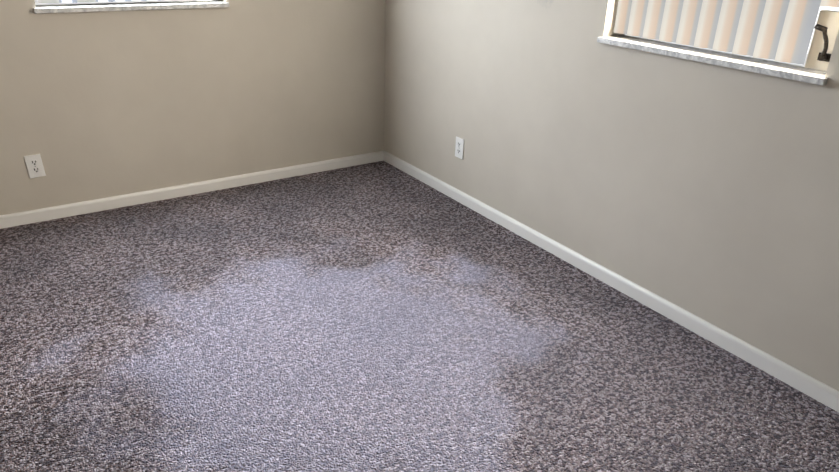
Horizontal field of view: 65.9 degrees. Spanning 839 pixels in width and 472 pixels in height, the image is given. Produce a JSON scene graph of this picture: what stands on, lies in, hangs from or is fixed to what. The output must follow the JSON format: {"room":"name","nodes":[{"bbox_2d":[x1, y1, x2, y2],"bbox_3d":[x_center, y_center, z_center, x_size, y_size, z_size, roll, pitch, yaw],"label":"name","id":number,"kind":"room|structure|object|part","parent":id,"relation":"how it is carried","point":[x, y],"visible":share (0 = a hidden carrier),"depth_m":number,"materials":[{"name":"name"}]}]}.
{"room":"empty bedroom","nodes":[
{"label":"empty bedroom","id":0,"kind":"room"},
{"bbox_2d":[0,0,384,214],"bbox_3d":[-1.805,-1.267,3.007,4.140,2.440,0.220,-14,30,-31],"label":"wall","id":1,"kind":"structure","parent":0,"point":[99,105],"depth_m":3.50,"materials":[{"name":"paint"}]},
{"bbox_2d":[24,154,45,177],"bbox_3d":[-1.916,-0.348,3.228,0.074,0.117,0.008,-14,30,-31],"label":"electrical outlet","id":2,"kind":"object","parent":1,"relation":"attached to","point":[35,166],"visible":1,"depth_m":3.23,"materials":[{"name":"white plastic"}]},
{"bbox_2d":[35,0,196,4],"bbox_3d":[-1.473,-1.697,3.107,0.888,1.129,0.060,-14,30,-31],"label":"window","id":3,"kind":"structure","parent":1,"relation":"in","point":[36,2],"depth_m":3.24,"materials":[{"name":"silver metal"}]},
{"bbox_2d":[38,0,161,2],"bbox_3d":[-1.423,-1.678,3.033,0.880,1.090,0.048,-14,30,-31],"label":"window blinds","id":4,"kind":"object","parent":3,"relation":"attached to","point":[57,1],"visible":1,"depth_m":3.14,"materials":[{"name":"white plastic"}]},
{"bbox_3d":[-1.505,-1.184,3.238,0.618,0.012,0.010,-14,30,-31],"label":"chain","id":5,"kind":"part","parent":4,"relation":"part of","materials":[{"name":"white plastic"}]},
{"bbox_2d":[34,0,229,13],"bbox_3d":[-1.430,-1.158,3.262,0.912,0.022,0.150,-14,30,-31],"label":"sill","id":6,"kind":"structure","parent":1,"relation":"attached to","point":[67,8],"depth_m":3.20,"materials":[{"name":"stone"}]},
{"bbox_2d":[0,151,383,228],"bbox_3d":[-1.776,-0.150,3.426,3.700,0.066,0.013,-14,30,-31],"label":"baseboard","id":7,"kind":"structure","parent":1,"relation":"attached to","point":[61,211],"depth_m":3.67,"materials":[{"name":"white wood"}]},
{"bbox_2d":[0,161,838,471],"bbox_3d":[-0.513,0.782,1.751,4.140,0.120,5.040,-14,30,-31],"label":"floor","id":8,"kind":"structure","parent":0,"point":[378,317],"depth_m":2.37,"materials":[{"name":"carpet"}]},
{"bbox_2d":[384,0,838,390],"bbox_3d":[1.158,-0.793,2.206,0.220,2.440,4.600,-14,30,-31],"label":"wall","id":9,"kind":"structure","parent":0,"point":[709,193],"depth_m":2.63,"materials":[{"name":"paint"}]},
{"bbox_2d":[455,136,463,158],"bbox_3d":[0.224,-0.494,3.634,0.008,0.114,0.070,-14,30,-31],"label":"electrical outlet","id":10,"kind":"object","parent":9,"relation":"attached to","point":[459,148],"visible":1,"depth_m":3.63,"materials":[{"name":"white plastic"}]},
{"bbox_2d":[384,150,838,412],"bbox_3d":[1.026,0.305,2.652,0.013,0.066,4.600,-14,30,-31],"label":"baseboard","id":11,"kind":"structure","parent":9,"relation":"attached to","point":[810,386],"depth_m":2.72,"materials":[{"name":"white wood"}]},
{"bbox_2d":[597,35,827,85],"bbox_3d":[1.040,-0.652,2.346,0.150,0.022,0.912,-14,30,-31],"label":"sill","id":12,"kind":"structure","parent":9,"relation":"attached to","point":[780,70],"depth_m":2.26,"materials":[{"name":"stone"}]},
{"bbox_2d":[625,6,838,66],"bbox_3d":[1.145,-1.172,2.167,0.060,1.124,0.888,-14,30,-31],"label":"window","id":13,"kind":"structure","parent":9,"relation":"in","point":[830,8],"depth_m":2.18,"materials":[{"name":"silver metal"}]},
{"bbox_2d":[614,0,838,64],"bbox_3d":[1.059,-1.167,2.113,0.071,1.085,0.890,-14,30,-31],"label":"window blinds","id":14,"kind":"object","parent":13,"relation":"attached to","point":[779,30],"visible":1,"depth_m":2.26,"materials":[{"name":"white plastic"}]},
{"bbox_3d":[1.036,-0.710,2.394,0.010,0.012,0.690,-14,30,-31],"label":"chain","id":15,"kind":"part","parent":14,"relation":"part of","materials":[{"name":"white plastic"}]},
{"bbox_2d":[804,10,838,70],"bbox_3d":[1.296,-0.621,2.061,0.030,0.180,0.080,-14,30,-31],"label":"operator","id":16,"kind":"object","parent":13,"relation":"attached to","point":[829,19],"visible":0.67,"depth_m":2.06,"materials":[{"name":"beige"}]},
{"bbox_2d":[814,24,830,61],"bbox_3d":[1.268,-0.607,2.035,0.050,0.112,0.058,-14,30,-31],"label":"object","id":17,"kind":"structure","parent":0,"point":[823,55],"depth_m":2.02,"materials":[{"name":"brown metal"}]}
]}

